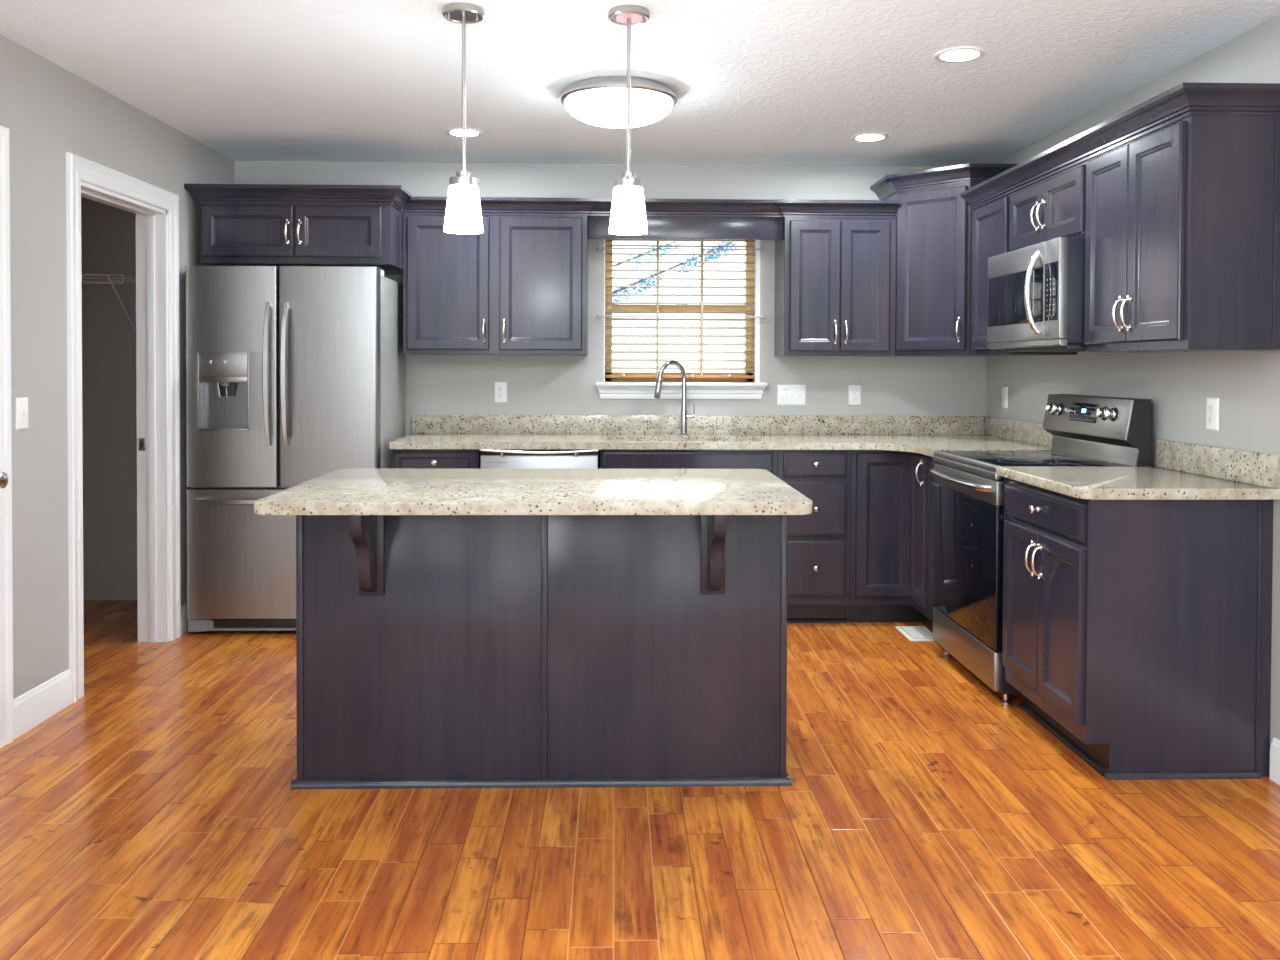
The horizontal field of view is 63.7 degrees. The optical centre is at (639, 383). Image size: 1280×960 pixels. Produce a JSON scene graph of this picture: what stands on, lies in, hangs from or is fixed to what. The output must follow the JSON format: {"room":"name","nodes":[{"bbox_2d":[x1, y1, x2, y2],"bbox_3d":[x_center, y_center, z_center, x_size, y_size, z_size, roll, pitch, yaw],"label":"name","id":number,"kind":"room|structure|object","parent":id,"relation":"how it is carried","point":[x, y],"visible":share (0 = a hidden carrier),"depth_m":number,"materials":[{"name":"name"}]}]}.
{"room":"kitchen","nodes":[
{"label":"kitchen","id":0,"kind":"room"},
{"bbox_2d":[0,471,7,488],"bbox_3d":[-2.163,0.240,3.077,0.129,2.006,0.773,0,1,-1],"label":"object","id":1,"kind":"structure","parent":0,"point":[3,475],"depth_m":3.42,"materials":[{"name":"silver metal"}]},
{"bbox_2d":[0,34,233,699],"bbox_3d":[-2.206,0.061,1.334,0.140,2.440,8.780,0,1,-1],"label":"wall","id":2,"kind":"structure","parent":0,"point":[49,111],"depth_m":3.84,"materials":[{"name":"paint"}]},
{"bbox_2d":[0,125,13,747],"bbox_3d":[-2.242,0.188,3.074,0.160,2.125,0.995,0,1,-1],"label":"trim","id":3,"kind":"structure","parent":2,"relation":"attached to","point":[6,568],"depth_m":3.54,"materials":[{"name":"white paint"}]},
{"bbox_2d":[16,397,27,429],"bbox_3d":[-2.188,0.105,3.659,0.017,0.115,0.071,0,1,-1],"label":"light switch","id":4,"kind":"object","parent":2,"relation":"attached to","point":[21,403],"visible":1,"depth_m":3.65,"materials":[{"name":"white plastic"}]},
{"bbox_2d":[13,669,72,739],"bbox_3d":[-2.196,1.171,3.788,0.014,0.134,0.395,0,1,-1],"label":"baseboard","id":5,"kind":"structure","parent":2,"relation":"attached to","point":[35,706],"depth_m":3.77,"materials":[{"name":"white paint"}]},
{"bbox_2d":[66,152,180,702],"bbox_3d":[-2.278,0.164,4.461,0.160,2.125,0.990,0,1,-1],"label":"trim","id":6,"kind":"structure","parent":2,"relation":"attached to","point":[156,209],"depth_m":4.84,"materials":[{"name":"white paint"}]},
{"bbox_2d":[181,603,187,634],"bbox_3d":[-2.237,1.144,5.359,0.014,0.134,0.770,0,1,-1],"label":"baseboard","id":7,"kind":"structure","parent":2,"relation":"attached to","point":[184,621],"depth_m":5.02,"materials":[{"name":"white paint"}]},
{"bbox_2d":[81,161,986,599],"bbox_3d":[-0.696,-0.012,5.845,5.715,2.440,0.160,0,1,-1],"label":"wall","id":8,"kind":"structure","parent":0,"point":[434,384],"depth_m":5.76,"materials":[{"name":"paint"}]},
{"bbox_2d":[82,274,135,332],"bbox_3d":[-3.058,-0.385,5.484,0.805,0.370,0.424,0,1,-1],"label":"wire shelf","id":9,"kind":"object","parent":8,"relation":"attached to","point":[84,281],"visible":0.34,"depth_m":5.44,"materials":[{"name":"white metal"}]},
{"bbox_2d":[184,184,411,274],"bbox_3d":[-1.718,-0.793,5.388,1.069,0.382,0.672,0,1,-1],"label":"upper cabinet","id":10,"kind":"object","parent":8,"relation":"attached to","point":[277,225],"visible":0.99,"depth_m":5.10,"materials":[{"name":"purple wood"}]},
{"bbox_2d":[402,197,598,354],"bbox_3d":[-0.735,-0.566,5.558,1.027,0.817,0.392,0,1,-1],"label":"upper cabinet","id":11,"kind":"object","parent":8,"relation":"attached to","point":[519,285],"visible":0.96,"depth_m":5.41,"materials":[{"name":"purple wood"}]},
{"bbox_2d":[587,198,782,239],"bbox_3d":[0.244,-0.874,5.463,1.044,0.202,0.082,0,1,-1],"label":"valance board","id":12,"kind":"object","parent":11,"relation":"attached to","point":[720,219],"visible":0.84,"depth_m":5.48,"materials":[{"name":"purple wood"}]},
{"bbox_2d":[494,382,506,401],"bbox_3d":[-0.779,0.046,5.759,0.071,0.115,0.009,0,1,-1],"label":"power outlet","id":13,"kind":"object","parent":8,"relation":"attached to","point":[500,388],"visible":1,"depth_m":5.76,"materials":[{"name":"white plastic"}]},
{"bbox_2d":[596,382,766,398],"bbox_3d":[0.229,0.036,5.822,0.957,0.094,0.195,0,1,-1],"label":"trim","id":14,"kind":"structure","parent":8,"relation":"attached to","point":[607,390],"depth_m":5.76,"materials":[{"name":"white paint"}]},
{"bbox_2d":[597,314,765,319],"bbox_3d":[0.231,-0.376,5.746,0.946,0.028,0.072,0,1,-1],"label":"curtain rod","id":15,"kind":"object","parent":8,"relation":"attached to","point":[599,316],"visible":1,"depth_m":5.72,"materials":[{"name":"grey plastic"}]},
{"bbox_2d":[604,239,759,381],"bbox_3d":[0.235,-0.446,5.857,0.877,0.868,0.149,0,1,-1],"label":"window","id":16,"kind":"structure","parent":8,"relation":"in","point":[711,258],"depth_m":5.88,"materials":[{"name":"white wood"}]},
{"bbox_2d":[606,239,754,377],"bbox_3d":[0.227,-0.444,5.811,0.839,0.823,0.064,0,1,-1],"label":"window blind","id":17,"kind":"object","parent":16,"relation":"attached to","point":[657,270],"visible":0.94,"depth_m":5.80,"materials":[{"name":"beige wood"}]},
{"bbox_2d":[597,246,766,252],"bbox_3d":[0.232,-0.750,5.740,0.946,0.028,0.072,0,1,-1],"label":"curtain rod","id":18,"kind":"object","parent":8,"relation":"attached to","point":[762,250],"visible":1,"depth_m":5.72,"materials":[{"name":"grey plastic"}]},
{"bbox_2d":[777,385,805,404],"bbox_3d":[0.855,0.062,5.798,0.163,0.115,0.016,0,1,-1],"label":"light switch","id":19,"kind":"object","parent":8,"relation":"attached to","point":[786,394],"visible":1,"depth_m":5.80,"materials":[{"name":"white plastic"}]},
{"bbox_2d":[774,199,898,356],"bbox_3d":[1.029,-0.561,5.604,0.658,0.817,0.392,0,1,-1],"label":"upper cabinet","id":20,"kind":"object","parent":8,"relation":"attached to","point":[835,260],"visible":0.98,"depth_m":5.46,"materials":[{"name":"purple wood"}]},
{"bbox_2d":[848,385,860,404],"bbox_3d":[1.212,0.063,5.811,0.071,0.115,0.009,0,1,-1],"label":"power outlet","id":21,"kind":"object","parent":8,"relation":"attached to","point":[854,391],"visible":1,"depth_m":5.81,"materials":[{"name":"white plastic"}]},
{"bbox_2d":[852,389,857,393],"bbox_3d":[1.212,0.043,5.809,0.033,0.029,0.005,0,1,-2],"label":"receptacle","id":22,"kind":"object","parent":21,"relation":"attached to","point":[854,391],"depth_m":5.81,"materials":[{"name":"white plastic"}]},
{"bbox_2d":[852,396,857,400],"bbox_3d":[1.212,0.083,5.810,0.033,0.029,0.005,0,1,-2],"label":"receptacle","id":23,"kind":"object","parent":21,"relation":"attached to","point":[854,398],"depth_m":5.81,"materials":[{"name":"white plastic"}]},
{"bbox_2d":[870,163,1017,356],"bbox_3d":[1.638,-0.626,5.473,0.672,0.956,0.682,0,1,-1],"label":"upper cabinet","id":24,"kind":"object","parent":8,"relation":"attached to","point":[934,223],"visible":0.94,"depth_m":5.32,"materials":[{"name":"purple wood"}]},
{"bbox_2d":[0,600,1279,959],"bbox_3d":[-0.583,1.326,1.399,5.915,0.080,9.180,0,1,-1],"label":"floor","id":25,"kind":"structure","parent":0,"point":[155,815],"depth_m":2.84,"materials":[{"name":"brown wood"}]},
{"bbox_2d":[185,266,404,631],"bbox_3d":[-1.736,0.312,5.289,0.921,1.767,0.768,0,1,-1],"label":"refrigerator","id":26,"kind":"object","parent":25,"relation":"on","point":[295,375],"visible":0.86,"depth_m":4.96,"materials":[{"name":"grey metal"}]},
{"bbox_2d":[391,449,480,468],"bbox_3d":[-1.033,0.767,5.433,0.433,0.894,0.672,0,1,-1],"label":"base cabinet","id":27,"kind":"object","parent":25,"relation":"on","point":[400,458],"visible":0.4,"depth_m":5.13,"materials":[{"name":"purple wood"}]},
{"bbox_2d":[480,449,599,468],"bbox_3d":[-0.511,0.767,5.425,0.594,0.897,0.646,0,1,-1],"label":"dishwasher","id":28,"kind":"object","parent":25,"relation":"on","point":[489,458],"visible":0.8,"depth_m":5.14,"materials":[{"name":"silver metal"}]},
{"bbox_2d":[290,515,791,789],"bbox_3d":[-0.306,0.805,3.389,1.558,0.894,0.787,0,1,-1],"label":"kitchen island","id":29,"kind":"object","parent":25,"relation":"on","point":[433,651],"visible":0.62,"depth_m":3.21,"materials":[{"name":"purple wood"}]},
{"bbox_2d":[254,468,812,514],"bbox_3d":[-0.308,0.339,3.341,1.571,0.035,0.947,0,1,-1],"label":"island countertop","id":30,"kind":"structure","parent":29,"relation":"on","point":[349,491],"depth_m":3.07,"materials":[{"name":"stone"}]},
{"bbox_2d":[600,449,777,476],"bbox_3d":[0.239,0.771,5.466,0.892,0.894,0.672,0,1,-1],"label":"base cabinet","id":31,"kind":"object","parent":25,"relation":"on","point":[609,458],"visible":0.02,"depth_m":5.16,"materials":[{"name":"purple wood"}]},
{"bbox_2d":[777,450,850,622],"bbox_3d":[0.871,0.772,5.486,0.371,0.894,0.666,0,1,-1],"label":"base cabinet","id":32,"kind":"object","parent":25,"relation":"on","point":[818,572],"visible":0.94,"depth_m":5.19,"materials":[{"name":"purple wood"}]},
{"bbox_2d":[846,450,936,630],"bbox_3d":[1.517,0.778,5.302,0.910,0.894,1.068,0,1,-1],"label":"base cabinet","id":33,"kind":"object","parent":25,"relation":"on","point":[892,503],"visible":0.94,"depth_m":5.20,"materials":[{"name":"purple wood"}]},
{"bbox_2d":[389,415,1052,456],"bbox_3d":[0.358,0.256,5.258,3.237,0.140,1.077,0,1,-1],"label":"countertop","id":34,"kind":"structure","parent":33,"relation":"on","point":[925,435],"depth_m":5.74,"materials":[{"name":"stone"}]},
{"bbox_2d":[654,360,694,435],"bbox_3d":[0.181,0.076,5.641,0.264,0.414,0.071,0,1,-31],"label":"faucet","id":35,"kind":"object","parent":34,"relation":"on","point":[658,387],"visible":1,"depth_m":5.67,"materials":[{"name":"silver metal"}]},
{"bbox_2d":[895,626,934,640],"bbox_3d":[1.364,1.224,5.065,0.150,0.008,0.270,0,1,-1],"label":"floor vent","id":36,"kind":"object","parent":25,"relation":"in","point":[913,633],"visible":0.93,"depth_m":5.06,"materials":[{"name":"white metal"}]},
{"bbox_2d":[929,394,1152,705],"bbox_3d":[1.643,0.647,4.369,0.692,1.190,0.774,0,1,-1],"label":"range","id":37,"kind":"object","parent":25,"relation":"on","point":[1086,430],"visible":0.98,"depth_m":4.25,"materials":[{"name":"silver metal"}]},
{"bbox_2d":[933,450,1135,479],"bbox_3d":[1.672,0.338,4.365,0.626,0.052,0.774,0,1,-2],"label":"cooktop","id":38,"kind":"object","parent":37,"relation":"in","point":[976,464],"depth_m":4.31,"materials":[{"name":"black glass"}]},
{"bbox_2d":[1002,478,1272,779],"bbox_3d":[1.689,0.808,3.627,0.655,0.894,0.702,0,1,-1],"label":"base cabinet","id":39,"kind":"object","parent":25,"relation":"on","point":[1137,633],"visible":0.98,"depth_m":3.30,"materials":[{"name":"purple wood"}]},
{"bbox_2d":[997,439,1279,499],"bbox_3d":[1.702,0.289,3.610,0.637,0.140,0.727,0,1,-1],"label":"countertop","id":40,"kind":"structure","parent":39,"relation":"on","point":[1182,471],"depth_m":3.46,"materials":[{"name":"stone"}]},
{"bbox_2d":[0,0,1279,166],"bbox_3d":[-0.575,-1.204,1.355,5.915,0.100,9.180,0,1,-1],"label":"ceiling","id":41,"kind":"structure","parent":0,"point":[753,82],"depth_m":3.91,"materials":[{"name":"white paint"}]},
{"bbox_2d":[443,3,484,233],"bbox_3d":[-0.560,-0.836,3.272,0.132,0.702,0.132,0,1,-1],"label":"pendant light","id":42,"kind":"object","parent":41,"relation":"hanging from","point":[463,210],"visible":1,"depth_m":3.24,"materials":[{"name":"white glass"}]},
{"bbox_2d":[445,128,482,136],"bbox_3d":[-0.849,-1.215,4.979,0.180,0.007,0.180,0,1,-1],"label":"recessed light","id":43,"kind":"object","parent":41,"relation":"in","point":[457,132],"visible":0.91,"depth_m":4.97,"materials":[{"name":"white plastic"}]},
{"bbox_2d":[560,76,676,129],"bbox_3d":[-0.087,-1.121,4.210,0.476,0.162,0.476,0,1,-1],"label":"ceiling light","id":44,"kind":"object","parent":41,"relation":"attached to","point":[601,101],"visible":0.98,"depth_m":4.06,"materials":[{"name":"white glass"}]},
{"bbox_2d":[608,5,649,234],"bbox_3d":[-0.036,-0.835,3.286,0.132,0.702,0.132,0,1,-1],"label":"pendant light","id":45,"kind":"object","parent":41,"relation":"hanging from","point":[628,216],"visible":1,"depth_m":3.25,"materials":[{"name":"white glass"}]},
{"bbox_2d":[851,133,888,141],"bbox_3d":[1.127,-1.209,5.051,0.180,0.007,0.180,0,1,-1],"label":"recessed light","id":46,"kind":"object","parent":41,"relation":"in","point":[863,137],"visible":1,"depth_m":5.05,"materials":[{"name":"white plastic"}]},
{"bbox_2d":[934,46,985,62],"bbox_3d":[1.152,-1.185,3.711,0.180,0.007,0.180,0,1,-1],"label":"recessed light","id":47,"kind":"object","parent":41,"relation":"in","point":[963,53],"visible":1,"depth_m":3.70,"materials":[{"name":"white plastic"}]},
{"bbox_2d":[986,13,1279,775],"bbox_3d":[2.148,0.074,1.448,0.140,2.440,8.780,0,1,-1],"label":"wall","id":48,"kind":"structure","parent":0,"point":[1246,384],"depth_m":3.79,"materials":[{"name":"paint"}]},
{"bbox_2d":[1002,387,1007,407],"bbox_3d":[1.966,0.072,5.555,0.009,0.115,0.071,0,1,-1],"label":"power outlet","id":49,"kind":"object","parent":48,"relation":"attached to","point":[1004,389],"visible":1,"depth_m":5.54,"materials":[{"name":"white plastic"}]},
{"bbox_2d":[960,175,1076,355],"bbox_3d":[1.802,-0.546,4.938,0.372,0.817,0.513,0,1,-1],"label":"upper cabinet","id":50,"kind":"object","parent":48,"relation":"attached to","point":[989,200],"visible":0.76,"depth_m":4.98,"materials":[{"name":"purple wood"}]},
{"bbox_2d":[998,137,1088,250],"bbox_3d":[1.819,-0.756,4.297,0.372,0.375,0.758,0,1,-1],"label":"upper cabinet","id":51,"kind":"object","parent":48,"relation":"attached to","point":[1048,189],"visible":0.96,"depth_m":4.23,"materials":[{"name":"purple wood"}]},
{"bbox_2d":[987,237,1086,351],"bbox_3d":[1.766,-0.352,4.302,0.477,0.426,0.756,0,1,-1],"label":"microwave","id":52,"kind":"object","parent":51,"relation":"attached to","point":[1036,293],"visible":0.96,"depth_m":4.10,"materials":[{"name":"silver metal"}]},
{"bbox_2d":[1073,82,1279,352],"bbox_3d":[1.839,-0.522,3.545,0.372,0.817,0.752,0,1,-1],"label":"upper cabinet","id":53,"kind":"object","parent":48,"relation":"attached to","point":[1182,231],"visible":1,"depth_m":3.25,"materials":[{"name":"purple wood"}]},
{"bbox_2d":[1206,397,1218,430],"bbox_3d":[2.016,0.106,3.631,0.009,0.115,0.071,0,1,-1],"label":"power outlet","id":54,"kind":"object","parent":48,"relation":"attached to","point":[1212,404],"visible":1,"depth_m":3.62,"materials":[{"name":"white plastic"}]},
{"bbox_2d":[1208,404,1213,412],"bbox_3d":[2.014,0.086,3.631,0.005,0.029,0.033,0,1,-2],"label":"receptacle","id":55,"kind":"object","parent":54,"relation":"attached to","point":[1210,406],"depth_m":3.63,"materials":[{"name":"white plastic"}]},
{"bbox_2d":[1208,415,1213,423],"bbox_3d":[2.014,0.126,3.632,0.005,0.029,0.033,0,1,-2],"label":"receptacle","id":56,"kind":"object","parent":54,"relation":"attached to","point":[1210,417],"depth_m":3.63,"materials":[{"name":"white plastic"}]},
{"bbox_2d":[1156,439,1277,487],"bbox_3d":[2.010,0.272,3.624,0.020,0.105,0.700,0,1,-2],"label":"backsplash","id":57,"kind":"structure","parent":48,"relation":"attached to","point":[1255,468],"depth_m":3.56,"materials":[{"name":"stone"}]},
{"bbox_2d":[1270,737,1279,784],"bbox_3d":[2.100,1.249,0.184,0.014,0.134,6.215,0,1,-1],"label":"baseboard","id":58,"kind":"structure","parent":48,"relation":"attached to","point":[1275,745],"depth_m":3.27,"materials":[{"name":"white paint"}]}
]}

